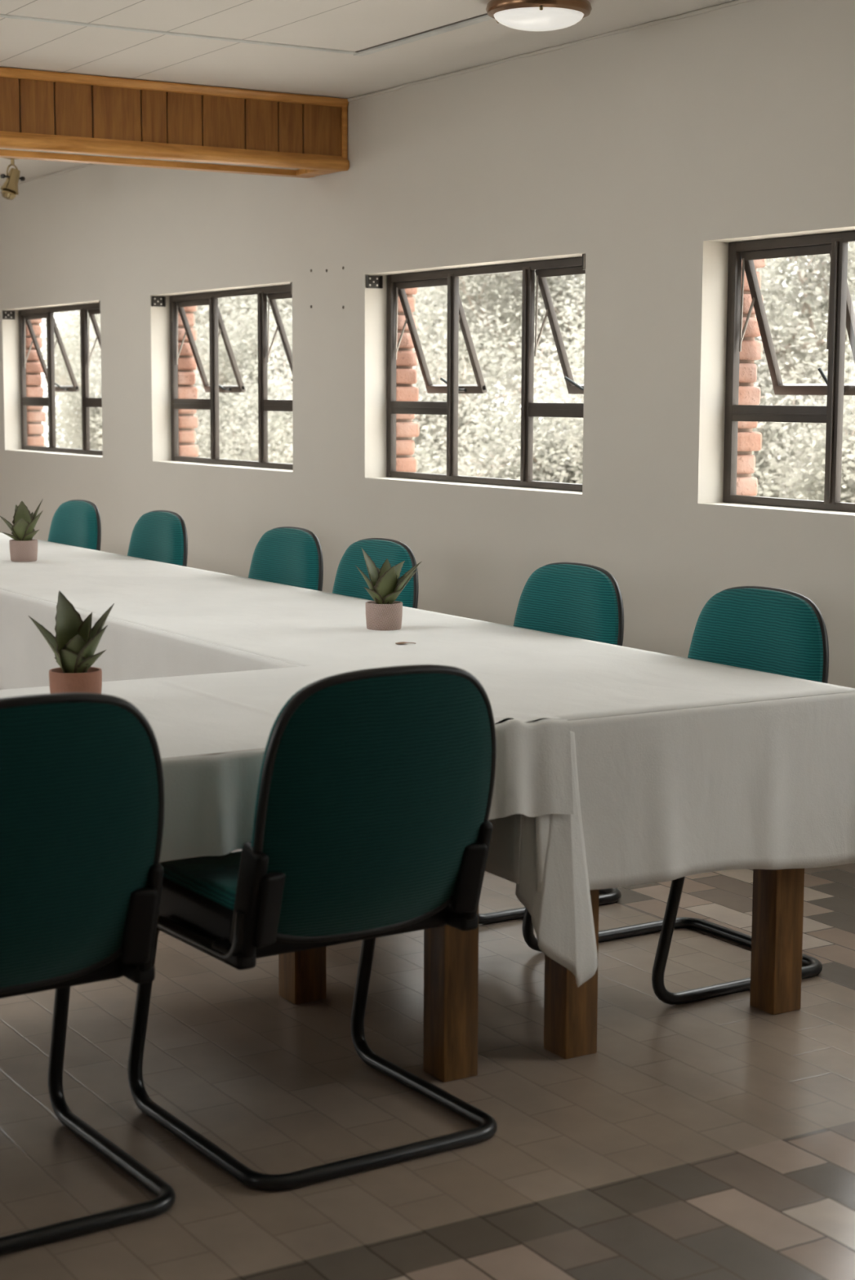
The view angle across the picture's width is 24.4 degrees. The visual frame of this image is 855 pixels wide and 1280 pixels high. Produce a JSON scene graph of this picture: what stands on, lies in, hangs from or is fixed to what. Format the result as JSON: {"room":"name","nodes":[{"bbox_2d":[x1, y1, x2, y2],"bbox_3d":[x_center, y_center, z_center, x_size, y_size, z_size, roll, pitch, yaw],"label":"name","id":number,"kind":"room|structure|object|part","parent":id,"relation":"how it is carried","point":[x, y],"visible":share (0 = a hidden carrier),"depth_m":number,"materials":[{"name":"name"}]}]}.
{"room":"conference room","nodes":[
{"label":"conference room","id":0,"kind":"room"},
{"bbox_2d":[0,0,735,186],"bbox_3d":[-2.737,-2.024,4.908,8.570,0.250,17.400,-4,8,-31],"label":"ceiling","id":1,"kind":"structure","parent":0,"point":[352,25],"depth_m":7.12,"materials":[{"name":"white paint"}]},
{"bbox_2d":[0,66,349,177],"bbox_3d":[-3.617,-1.984,6.820,7.446,0.302,0.399,-4,8,-31],"label":"ceiling beam","id":2,"kind":"structure","parent":1,"relation":"attached to","point":[45,115],"depth_m":8.20,"materials":[{"name":"brown wood"}]},
{"bbox_2d":[0,157,25,199],"bbox_3d":[-2.247,-2.505,10.728,0.160,0.236,0.103,-4,8,-32],"label":"spotlight","id":3,"kind":"object","parent":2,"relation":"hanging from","point":[10,190],"visible":0.86,"depth_m":10.70,"materials":[{"name":"gold metal"}]},
{"bbox_3d":[-2.266,-2.430,10.726,0.081,0.087,0.081,13,-3,28],"label":"bulb","id":4,"kind":"part","parent":3,"relation":"part of","materials":[{"name":"gold glass"}]},
{"bbox_3d":[-2.247,-2.588,10.718,0.020,0.034,0.020,4,8,30],"label":"stem","id":5,"kind":"part","parent":3,"relation":"part of","materials":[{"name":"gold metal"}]},
{"bbox_3d":[-3.700,-1.881,6.969,7.446,0.059,0.082,-4,8,-31],"label":"moulding","id":6,"kind":"part","parent":2,"relation":"part of","materials":[{"name":"brown wood"}]},
{"bbox_3d":[-3.523,-2.098,6.652,7.446,0.034,0.034,-4,8,-31],"label":"moulding","id":7,"kind":"part","parent":2,"relation":"part of","materials":[{"name":"brown wood"}]},
{"bbox_3d":[-3.536,-1.847,6.703,7.446,0.059,0.087,-4,8,-31],"label":"moulding","id":8,"kind":"part","parent":2,"relation":"part of","materials":[{"name":"brown wood"}]},
{"bbox_3d":[-0.468,-2.193,8.703,0.096,0.271,0.312,-4,8,-31],"label":"moulding","id":9,"kind":"part","parent":2,"relation":"part of","materials":[{"name":"brown wood"}]},
{"bbox_2d":[0,13,493,56],"bbox_3d":[-1.073,-1.548,2.193,6.935,0.011,8.165,-4,8,-31],"label":"ceiling strip","id":10,"kind":"object","parent":1,"relation":"attached to","point":[486,17],"visible":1,"depth_m":7.01,"materials":[{"name":"paint"}]},
{"bbox_2d":[0,0,755,187],"bbox_3d":[0.629,-2.139,7.000,0.019,0.024,16.751,-4,8,-31],"label":"joint","id":11,"kind":"object","parent":1,"relation":"attached to","point":[700,11],"visible":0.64,"depth_m":7.31,"materials":[{"name":"paint"}]},
{"bbox_2d":[355,13,487,52],"bbox_3d":[-1.083,-1.551,2.192,6.915,0.004,8.174,-4,8,-31],"label":"joint","id":12,"kind":"object","parent":1,"relation":"attached to","point":[482,15],"visible":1,"depth_m":6.98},
{"bbox_2d":[485,0,591,31],"bbox_3d":[0.361,-2.032,6.436,0.344,0.089,0.344,-4,8,-31],"label":"ceiling lamp","id":13,"kind":"object","parent":1,"relation":"attached to","point":[521,15],"visible":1,"depth_m":6.34,"materials":[{"name":"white glass"}]},
{"bbox_3d":[0.361,-2.012,6.438,0.294,0.048,0.294,-4,8,-31],"label":"lamp shade","id":14,"kind":"part","parent":13,"relation":"part of","materials":[{"name":"white glass"}]},
{"bbox_2d":[25,267,755,477],"bbox_3d":[0.809,-0.819,7.250,0.120,2.694,16.800,-4,8,-31],"label":"wall","id":15,"kind":"structure","parent":0,"point":[740,475],"depth_m":8.77,"materials":[{"name":"red brick"}]},
{"bbox_2d":[0,0,854,688],"bbox_3d":[0.698,-0.811,7.183,0.140,2.694,16.800,-4,8,-31],"label":"wall","id":16,"kind":"structure","parent":0,"point":[643,153],"depth_m":7.59,"materials":[{"name":"paint"}]},
{"bbox_2d":[2,310,15,319],"bbox_3d":[-2.636,-2.047,12.466,0.074,0.054,0.021,-4,8,-31],"label":"bracket","id":17,"kind":"object","parent":16,"relation":"attached to","point":[6,314],"visible":1,"depth_m":12.47,"materials":[{"name":"metal"}]},
{"bbox_2d":[18,302,102,455],"bbox_3d":[-2.082,-1.570,11.927,0.218,1.002,1.717,-4,8,-31],"label":"window","id":18,"kind":"structure","parent":16,"relation":"in","point":[26,315],"depth_m":12.20,"materials":[{"name":"paint"}]},
{"bbox_3d":[-2.351,-1.795,12.370,0.024,0.505,0.451,-26,19,-27],"label":"sash","id":19,"kind":"part","parent":18,"relation":"part of","materials":[{"name":"paint"}]},
{"bbox_3d":[-2.290,-1.591,12.380,0.127,0.062,0.040,4,8,29],"label":"handle","id":20,"kind":"part","parent":18,"relation":"part of","materials":[{"name":"metal"}]},
{"bbox_3d":[-1.790,-1.679,11.462,0.024,0.505,0.463,-26,19,-27],"label":"sash","id":21,"kind":"part","parent":18,"relation":"part of","materials":[{"name":"paint"}]},
{"bbox_2d":[151,296,165,306],"bbox_3d":[-1.427,-1.798,10.507,0.074,0.054,0.021,-4,8,-31],"label":"bracket","id":22,"kind":"object","parent":16,"relation":"attached to","point":[156,301],"visible":1,"depth_m":10.51,"materials":[{"name":"metal"}]},
{"bbox_2d":[169,284,293,470],"bbox_3d":[-0.873,-1.321,9.968,0.218,1.002,1.717,-4,8,-31],"label":"window","id":23,"kind":"structure","parent":16,"relation":"in","point":[177,303],"depth_m":10.19,"materials":[{"name":"paint"}]},
{"bbox_3d":[-1.142,-1.546,10.412,0.024,0.505,0.451,-26,19,-27],"label":"sash","id":24,"kind":"part","parent":23,"relation":"part of","materials":[{"name":"paint"}]},
{"bbox_3d":[-1.081,-1.342,10.421,0.127,0.062,0.040,4,8,29],"label":"handle","id":25,"kind":"part","parent":23,"relation":"part of","materials":[{"name":"metal"}]},
{"bbox_3d":[-0.581,-1.430,9.503,0.024,0.505,0.463,-26,19,-27],"label":"sash","id":26,"kind":"part","parent":23,"relation":"part of","materials":[{"name":"paint"}]},
{"bbox_2d":[289,282,292,294],"bbox_3d":[-0.602,-1.625,9.156,0.072,0.058,0.023,-4,8,-31],"label":"bracket","id":27,"kind":"object","parent":16,"relation":"attached to","point":[291,283],"visible":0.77,"depth_m":9.13,"materials":[{"name":"metal"}]},
{"bbox_2d":[365,275,382,288],"bbox_3d":[-0.230,-1.550,8.566,0.074,0.054,0.021,-4,8,-31],"label":"bracket","id":28,"kind":"object","parent":16,"relation":"attached to","point":[371,282],"visible":1,"depth_m":8.57,"materials":[{"name":"metal"}]},
{"bbox_2d":[386,257,585,491],"bbox_3d":[0.325,-1.074,8.027,0.218,1.002,1.717,-4,8,-31],"label":"window","id":29,"kind":"structure","parent":16,"relation":"in","point":[397,284],"depth_m":8.22,"materials":[{"name":"paint"}]},
{"bbox_3d":[0.056,-1.298,8.471,0.024,0.505,0.451,-26,19,-27],"label":"sash","id":30,"kind":"part","parent":29,"relation":"part of","materials":[{"name":"paint"}]},
{"bbox_3d":[0.116,-1.094,8.480,0.127,0.062,0.040,4,8,29],"label":"handle","id":31,"kind":"part","parent":29,"relation":"part of","materials":[{"name":"metal"}]},
{"bbox_3d":[0.617,-1.183,7.562,0.024,0.505,0.463,-26,19,-27],"label":"sash","id":32,"kind":"part","parent":29,"relation":"part of","materials":[{"name":"paint"}]},
{"bbox_3d":[0.596,-0.995,7.704,0.127,0.062,0.040,4,8,29],"label":"handle","id":33,"kind":"part","parent":29,"relation":"part of","materials":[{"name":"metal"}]},
{"bbox_2d":[582,253,585,270],"bbox_3d":[0.596,-1.378,7.215,0.072,0.058,0.023,-4,8,-31],"label":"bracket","id":34,"kind":"object","parent":16,"relation":"attached to","point":[583,255],"visible":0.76,"depth_m":7.20,"materials":[{"name":"metal"}]},
{"bbox_2d":[722,231,854,511],"bbox_3d":[1.517,-0.827,6.095,0.218,1.002,1.717,-4,8,-31],"label":"window","id":35,"kind":"structure","parent":16,"relation":"in","point":[841,315],"depth_m":6.62,"materials":[{"name":"paint"}]},
{"bbox_3d":[1.248,-1.052,6.539,0.024,0.505,0.451,-26,19,-27],"label":"sash","id":36,"kind":"part","parent":35,"relation":"part of","materials":[{"name":"paint"}]},
{"bbox_3d":[1.326,-0.854,6.506,0.038,0.097,0.070,-26,19,-27],"label":"handle","id":37,"kind":"part","parent":35,"relation":"part of","materials":[{"name":"metal"}]},
{"bbox_2d":[0,848,854,1279],"bbox_3d":[-2.522,0.831,5.405,8.000,0.150,17.200,-4,8,-31],"label":"floor","id":38,"kind":"structure","parent":0,"point":[713,1138],"depth_m":3.93,"materials":[{"name":"brown tile"}]},
{"bbox_2d":[47,499,101,551],"bbox_3d":[-1.796,-0.149,8.875,0.595,0.941,0.553,-5,9,-34],"label":"chair","id":39,"kind":"object","parent":38,"relation":"on","point":[75,522],"visible":0.3,"depth_m":8.91,"materials":[{"name":"teal fabric"}]},
{"bbox_3d":[-1.617,-0.369,8.971,0.149,0.528,0.508,-5,9,-34],"label":"edge trim","id":40,"kind":"part","parent":39,"relation":"part of","materials":[{"name":"plastic"}]},
{"bbox_2d":[0,692,175,1255],"bbox_3d":[-0.797,0.527,3.495,0.553,0.941,0.595,-5,9,-33],"label":"chair","id":41,"kind":"object","parent":38,"relation":"on","point":[82,781],"visible":1,"depth_m":3.31,"materials":[{"name":"teal fabric"}]},
{"bbox_3d":[-0.671,0.345,3.284,0.480,0.500,0.145,-5,9,-33],"label":"panel","id":42,"kind":"part","parent":41,"relation":"part of","materials":[{"name":"teal fabric"}]},
{"bbox_3d":[-0.676,0.345,3.291,0.508,0.528,0.149,-5,9,-33],"label":"edge trim","id":43,"kind":"part","parent":41,"relation":"part of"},
{"bbox_3d":[-0.804,0.744,3.531,0.553,0.502,0.567,-5,9,-33],"label":"tube frame","id":44,"kind":"part","parent":41,"relation":"part of","materials":[{"name":"black metal"}]},
{"bbox_2d":[127,510,187,566],"bbox_3d":[-1.317,-0.051,8.098,0.595,0.941,0.553,-4,8,-33],"label":"chair","id":45,"kind":"object","parent":38,"relation":"on","point":[158,535],"visible":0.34,"depth_m":8.13,"materials":[{"name":"teal fabric"}]},
{"bbox_3d":[-1.135,-0.269,8.190,0.149,0.528,0.508,-4,8,-33],"label":"edge trim","id":46,"kind":"part","parent":45,"relation":"part of","materials":[{"name":"plastic"}]},
{"bbox_2d":[248,526,323,591],"bbox_3d":[-0.718,0.073,7.127,0.595,0.941,0.553,-4,8,-33],"label":"chair","id":47,"kind":"object","parent":38,"relation":"on","point":[292,556],"visible":0.27,"depth_m":7.17,"materials":[{"name":"teal fabric"}]},
{"bbox_3d":[-0.536,-0.146,7.219,0.149,0.528,0.508,-4,8,-33],"label":"edge trim","id":48,"kind":"part","parent":47,"relation":"part of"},
{"bbox_2d":[128,664,497,1191],"bbox_3d":[-0.216,0.485,3.849,0.553,0.941,0.595,-4,8,-33],"label":"chair","id":49,"kind":"object","parent":38,"relation":"on","point":[375,785],"visible":0.98,"depth_m":3.62,"materials":[{"name":"teal fabric"}]},
{"bbox_3d":[-0.264,0.479,3.923,0.464,0.088,0.401,-4,8,-33],"label":"seat","id":50,"kind":"part","parent":49,"relation":"part of","materials":[{"name":"teal fabric"}]},
{"bbox_3d":[-0.104,0.301,3.656,0.498,0.518,0.154,-4,8,-33],"label":"backrest","id":51,"kind":"part","parent":49,"relation":"part of","materials":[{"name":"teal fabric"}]},
{"bbox_3d":[-0.222,0.702,3.885,0.553,0.502,0.567,-4,8,-33],"label":"tube frame","id":52,"kind":"part","parent":49,"relation":"part of","materials":[{"name":"black metal"}]},
{"bbox_3d":[-0.096,0.303,3.643,0.508,0.528,0.149,-4,8,-33],"label":"edge trim","id":53,"kind":"part","parent":49,"relation":"part of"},
{"bbox_3d":[-0.091,0.304,3.636,0.480,0.500,0.145,-4,8,-33],"label":"panel","id":54,"kind":"part","parent":49,"relation":"part of","materials":[{"name":"teal fabric"}]},
{"bbox_2d":[160,722,501,1082],"bbox_3d":[-1.135,0.575,3.876,2.512,0.748,0.950,-4,8,-31],"label":"dining table","id":55,"kind":"object","parent":38,"relation":"on","point":[451,953],"visible":0.16,"depth_m":4.14,"materials":[{"name":"brown wood"}]},
{"bbox_2d":[0,663,573,862],"bbox_3d":[-1.116,0.376,3.847,2.696,0.391,1.045,-4,8,-31],"label":"tablecloth","id":56,"kind":"object","parent":55,"relation":"on","point":[210,800],"visible":0.44,"depth_m":4.04,"materials":[{"name":"white fabric"}]},
{"bbox_2d":[28,591,114,693],"bbox_3d":[-0.749,0.019,4.223,0.165,0.246,0.129,-4,8,-31],"label":"potted succulent","id":57,"kind":"object","parent":56,"relation":"on","point":[74,644],"visible":0.98,"depth_m":4.21,"materials":[{"name":"green plant"}]},
{"bbox_2d":[48,666,102,693],"bbox_3d":[-0.752,0.103,4.235,0.112,0.078,0.112,-4,8,-31],"label":"pot","id":58,"kind":"object","parent":57,"relation":"attached to","point":[62,679],"depth_m":4.19,"materials":[{"name":"ceramic"}]},
{"bbox_3d":[-0.296,0.495,4.667,0.085,0.718,0.085,-4,8,-31],"label":"leg","id":59,"kind":"part","parent":55,"relation":"part of","materials":[{"name":"brown wood"}]},
{"bbox_3d":[0.050,0.561,4.145,0.085,0.718,0.085,-4,8,-31],"label":"leg","id":60,"kind":"part","parent":55,"relation":"part of","materials":[{"name":"brown wood"}]},
{"bbox_2d":[332,537,418,608],"bbox_3d":[-0.377,0.143,6.575,0.595,0.941,0.553,-4,8,-33],"label":"chair","id":61,"kind":"object","parent":38,"relation":"on","point":[348,580],"visible":0.18,"depth_m":6.67,"materials":[{"name":"teal fabric"}]},
{"bbox_3d":[-0.195,-0.075,6.668,0.149,0.528,0.508,-4,8,-33],"label":"edge trim","id":62,"kind":"part","parent":61,"relation":"part of","materials":[{"name":"plastic"}]},
{"bbox_2d":[168,857,804,1058],"bbox_3d":[0.010,0.396,5.343,0.920,0.748,2.295,-4,8,-31],"label":"dining table","id":63,"kind":"object","parent":38,"relation":"on","point":[570,1011],"visible":0.14,"depth_m":4.57,"materials":[{"name":"brown wood"}]},
{"bbox_3d":[0.314,0.544,4.291,0.085,0.718,0.085,-4,8,-31],"label":"leg","id":64,"kind":"part","parent":63,"relation":"part of","materials":[{"name":"brown wood"}]},
{"bbox_3d":[0.817,0.507,4.602,0.085,0.718,0.085,-4,8,-31],"label":"leg","id":65,"kind":"part","parent":63,"relation":"part of","materials":[{"name":"brown wood"}]},
{"bbox_2d":[478,562,623,924],"bbox_3d":[0.203,0.262,5.645,0.595,0.941,0.553,-4,8,-32],"label":"chair","id":66,"kind":"object","parent":38,"relation":"on","point":[583,601],"visible":0.34,"depth_m":5.66,"materials":[{"name":"teal fabric"}]},
{"bbox_3d":[0.193,0.481,5.667,0.567,0.502,0.553,-4,8,-32],"label":"tube frame","id":67,"kind":"part","parent":66,"relation":"part of","materials":[{"name":"black metal"}]},
{"bbox_3d":[0.374,0.045,5.726,0.154,0.518,0.498,-4,8,-32],"label":"backrest","id":68,"kind":"part","parent":66,"relation":"part of","materials":[{"name":"teal fabric"}]},
{"bbox_3d":[0.387,0.043,5.734,0.149,0.528,0.508,-4,8,-32],"label":"edge trim","id":69,"kind":"part","parent":66,"relation":"part of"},
{"bbox_2d":[521,586,828,1004],"bbox_3d":[0.634,0.351,4.945,0.595,0.941,0.553,-4,8,-32],"label":"chair","id":70,"kind":"object","parent":38,"relation":"on","point":[766,629],"visible":0.23,"depth_m":4.97,"materials":[{"name":"teal fabric"}]},
{"bbox_3d":[0.625,0.570,4.967,0.567,0.502,0.553,-4,8,-32],"label":"tube frame","id":71,"kind":"part","parent":70,"relation":"part of","materials":[{"name":"black metal"}]},
{"bbox_3d":[0.805,0.134,5.028,0.154,0.518,0.498,-4,8,-32],"label":"backrest","id":72,"kind":"part","parent":70,"relation":"part of","materials":[{"name":"teal fabric"}]},
{"bbox_3d":[0.818,0.133,5.036,0.149,0.528,0.508,-4,8,-32],"label":"edge trim","id":73,"kind":"part","parent":70,"relation":"part of","materials":[{"name":"plastic"}]},
{"bbox_3d":[-1.200,0.147,7.304,0.920,0.748,2.320,-4,8,-31],"label":"dining table","id":74,"kind":"object","parent":38,"relation":"on","visible":0},
{"bbox_2d":[0,533,854,986],"bbox_3d":[-1.281,0.030,7.403,1.017,0.559,7.348,-4,8,-31],"label":"tablecloth","id":75,"kind":"object","parent":74,"relation":"on","point":[682,766],"visible":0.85,"depth_m":4.51,"materials":[{"name":"white fabric"}]},
{"bbox_2d":[0,498,43,561],"bbox_3d":[-1.627,-0.442,7.927,0.184,0.249,0.112,0,7,-4],"label":"potted succulent","id":76,"kind":"object","parent":75,"relation":"on","point":[23,548],"visible":1,"depth_m":7.90,"materials":[{"name":"green plant"}]},
{"bbox_2d":[8,538,37,561],"bbox_3d":[-1.619,-0.360,7.938,0.112,0.084,0.112,-4,8,-31],"label":"pot","id":77,"kind":"object","parent":76,"relation":"attached to","point":[20,549],"depth_m":7.89,"materials":[{"name":"ceramic"}]},
{"bbox_2d":[355,547,422,630],"bbox_3d":[-0.110,-0.147,5.685,0.183,0.233,0.128,-4,8,-31],"label":"potted succulent","id":78,"kind":"object","parent":75,"relation":"on","point":[383,613],"visible":1,"depth_m":5.65,"materials":[{"name":"green plant"}]},
{"bbox_2d":[364,600,402,630],"bbox_3d":[-0.125,-0.070,5.688,0.107,0.078,0.107,-4,8,-31],"label":"pot","id":79,"kind":"object","parent":78,"relation":"attached to","point":[380,615],"depth_m":5.65,"materials":[{"name":"ceramic"}]},
{"bbox_2d":[395,641,415,644],"bbox_3d":[-0.060,0.007,5.359,0.050,0.004,0.038,-4,8,-31],"label":"dry leaf","id":80,"kind":"object","parent":75,"relation":"on","point":[400,642],"visible":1,"depth_m":5.35,"materials":[{"name":"brown plant"}]},
{"label":"outside","id":81,"kind":"structure","parent":0,"visible":0},
{"bbox_3d":[14.993,-2.879,37.253,55.440,0.150,72.000,-4,8,-31],"label":"ground","id":82,"kind":"structure","parent":81,"visible":0},
{"bbox_2d":[40,310,100,444],"bbox_3d":[-7.466,-6.489,46.983,4.477,4.727,5.913,6,9,40],"label":"tree","id":83,"kind":"object","parent":82,"relation":"on","point":[61,318],"visible":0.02,"depth_m":46.22,"materials":[{"name":"green plant"}]},
{"bbox_2d":[40,325,102,450],"bbox_3d":[-4.735,-3.669,31.509,3.244,2.937,3.473,3,8,21],"label":"shrub","id":84,"kind":"object","parent":82,"relation":"on","point":[71,398],"visible":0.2,"depth_m":30.96,"materials":[{"name":"green plant"}]},
{"bbox_2d":[40,311,209,449],"bbox_3d":[-5.683,-4.894,36.540,5.088,4.067,3.853,7,10,43],"label":"tree","id":85,"kind":"object","parent":82,"relation":"on","point":[78,312],"visible":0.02,"depth_m":36.50,"materials":[{"name":"green plant"}]},
{"bbox_2d":[55,356,209,450],"bbox_3d":[-3.877,-3.070,29.349,3.815,2.276,2.834,6,9,39],"label":"shrub","id":86,"kind":"object","parent":82,"relation":"on","point":[93,425],"visible":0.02,"depth_m":29.41,"materials":[{"name":"green plant"}]},
{"bbox_2d":[40,297,231,449],"bbox_3d":[-5.365,-5.096,33.603,5.008,5.216,4.885,4,8,28],"label":"tree","id":87,"kind":"object","parent":82,"relation":"on","point":[92,336],"visible":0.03,"depth_m":32.70,"materials":[{"name":"green plant"}]},
{"bbox_2d":[90,316,282,457],"bbox_3d":[-3.157,-3.179,27.640,3.244,2.937,3.473,0,7,-5],"label":"shrub","id":88,"kind":"object","parent":82,"relation":"on","point":[244,335],"visible":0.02,"depth_m":27.10,"materials":[{"name":"green plant"}]},
{"bbox_2d":[193,351,292,461],"bbox_3d":[-2.306,-2.633,25.902,3.815,2.276,2.834,5,9,34],"label":"shrub","id":89,"kind":"object","parent":82,"relation":"on","point":[206,435],"visible":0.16,"depth_m":25.56,"materials":[{"name":"green plant"}]},
{"bbox_2d":[195,297,293,462],"bbox_3d":[-1.126,-2.711,23.959,3.244,2.937,3.473,-4,8,-31],"label":"shrub","id":90,"kind":"object","parent":82,"relation":"on","point":[253,444],"visible":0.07,"depth_m":23.86,"materials":[{"name":"green plant"}]},
{"bbox_2d":[192,294,432,398],"bbox_3d":[-2.148,-4.935,30.562,5.724,5.736,5.302,7,10,43],"label":"tree","id":91,"kind":"object","parent":82,"relation":"on","point":[246,299],"visible":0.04,"depth_m":29.46,"materials":[{"name":"green plant"}]},
{"bbox_2d":[193,295,470,422],"bbox_3d":[-1.380,-3.732,27.066,5.201,4.158,3.939,2,7,12],"label":"tree","id":92,"kind":"object","parent":82,"relation":"on","point":[251,357],"visible":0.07,"depth_m":26.88,"materials":[{"name":"green plant"}]},
{"bbox_2d":[235,355,505,472],"bbox_3d":[-0.463,-2.091,21.621,3.815,2.276,2.834,-4,9,-33],"label":"shrub","id":93,"kind":"object","parent":82,"relation":"on","point":[282,459],"visible":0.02,"depth_m":21.51,"materials":[{"name":"green plant"}]},
{"bbox_2d":[244,273,577,413],"bbox_3d":[-0.205,-3.986,24.924,4.874,5.204,4.997,-5,9,-37],"label":"tree","id":94,"kind":"object","parent":82,"relation":"on","point":[427,337],"visible":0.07,"depth_m":24.44,"materials":[{"name":"green plant"}]},
{"bbox_2d":[412,286,584,478],"bbox_3d":[0.368,-2.177,19.736,3.473,2.937,3.244,4,8,28],"label":"shrub","id":95,"kind":"object","parent":82,"relation":"on","point":[423,440],"visible":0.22,"depth_m":19.49,"materials":[{"name":"green plant"}]},
{"bbox_2d":[414,275,582,425],"bbox_3d":[1.638,-4.426,29.652,4.869,4.879,4.510,6,9,40],"label":"tree","id":96,"kind":"object","parent":82,"relation":"on","point":[517,375],"visible":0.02,"depth_m":29.11,"materials":[{"name":"green plant"}]},
{"bbox_2d":[414,333,583,484],"bbox_3d":[1.307,-1.629,17.980,3.815,2.276,2.834,-5,9,-34],"label":"shrub","id":97,"kind":"object","parent":82,"relation":"on","point":[546,473],"visible":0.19,"depth_m":17.67,"materials":[{"name":"green plant"}]},
{"bbox_2d":[467,355,561,451],"bbox_3d":[2.004,-5.557,38.758,4.498,4.866,4.856,-5,9,-38],"label":"tree","id":98,"kind":"object","parent":82,"relation":"on","point":[510,355],"visible":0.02,"depth_m":38.55,"materials":[{"name":"green plant"}]},
{"bbox_2d":[413,271,801,409],"bbox_3d":[1.758,-3.438,21.982,4.804,4.814,4.450,2,7,13],"label":"tree","id":99,"kind":"object","parent":82,"relation":"on","point":[555,286],"visible":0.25,"depth_m":21.26,"materials":[{"name":"green plant"}]},
{"bbox_2d":[499,277,766,423],"bbox_3d":[3.523,-4.898,34.790,5.844,4.672,4.426,5,9,34],"label":"tree","id":100,"kind":"object","parent":82,"relation":"on","point":[540,388],"visible":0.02,"depth_m":34.97,"materials":[{"name":"green plant"}]},
{"bbox_2d":[462,267,854,500],"bbox_3d":[2.326,-1.752,16.396,3.473,2.937,3.244,-6,9,-39],"label":"shrub","id":101,"kind":"object","parent":82,"relation":"on","point":[766,449],"visible":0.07,"depth_m":16.17,"materials":[{"name":"green plant"}]},
{"bbox_2d":[493,269,824,438],"bbox_3d":[3.170,-3.727,26.334,4.170,4.402,5.507,-4,8,-30],"label":"tree","id":102,"kind":"object","parent":82,"relation":"on","point":[778,269],"visible":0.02,"depth_m":26.84,"materials":[{"name":"green plant"}]},
{"bbox_2d":[497,242,854,499],"bbox_3d":[3.003,-2.676,18.017,4.144,4.375,5.472,-5,9,-34],"label":"tree","id":103,"kind":"object","parent":82,"relation":"on","point":[813,287],"visible":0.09,"depth_m":17.37,"materials":[{"name":"green plant"}]},
{"bbox_2d":[751,322,854,502],"bbox_3d":[3.401,-1.195,14.573,2.834,2.276,3.815,-2,7,-14],"label":"shrub","id":104,"kind":"object","parent":82,"relation":"on","point":[817,484],"visible":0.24,"depth_m":14.56,"materials":[{"name":"green plant"}]},
{"bbox_2d":[760,263,854,459],"bbox_3d":[5.424,-3.862,23.891,5.054,5.265,4.930,-4,9,-33],"label":"tree","id":105,"kind":"object","parent":82,"relation":"on","point":[853,296],"visible":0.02,"depth_m":23.67,"materials":[{"name":"green plant"}]},
{"bbox_2d":[761,257,853,494],"bbox_3d":[4.870,-4.422,30.352,4.404,4.703,4.516,-5,9,-37],"label":"tree","id":106,"kind":"object","parent":82,"relation":"on","point":[776,258],"visible":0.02,"depth_m":30.59,"materials":[{"name":"green plant"}]},
{"bbox_2d":[761,250,854,497],"bbox_3d":[4.507,-2.715,15.719,4.658,4.974,4.775,-5,9,-34],"label":"tree","id":107,"kind":"object","parent":82,"relation":"on","point":[819,298],"visible":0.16,"depth_m":15.50,"materials":[{"name":"green plant"}]},
{"bbox_2d":[783,241,854,370],"bbox_3d":[5.982,-3.576,20.231,5.228,5.657,5.645,1,7,4],"label":"tree","id":108,"kind":"object","parent":82,"relation":"on","point":[851,284],"visible":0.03,"depth_m":21.60,"materials":[{"name":"green plant"}]},
{"bbox_2d":[785,299,854,500],"bbox_3d":[3.896,-1.241,12.354,3.473,2.937,3.244,2,7,16],"label":"shrub","id":109,"kind":"object","parent":82,"relation":"on","point":[820,362],"visible":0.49,"depth_m":12.99,"materials":[{"name":"green plant"}]}
]}

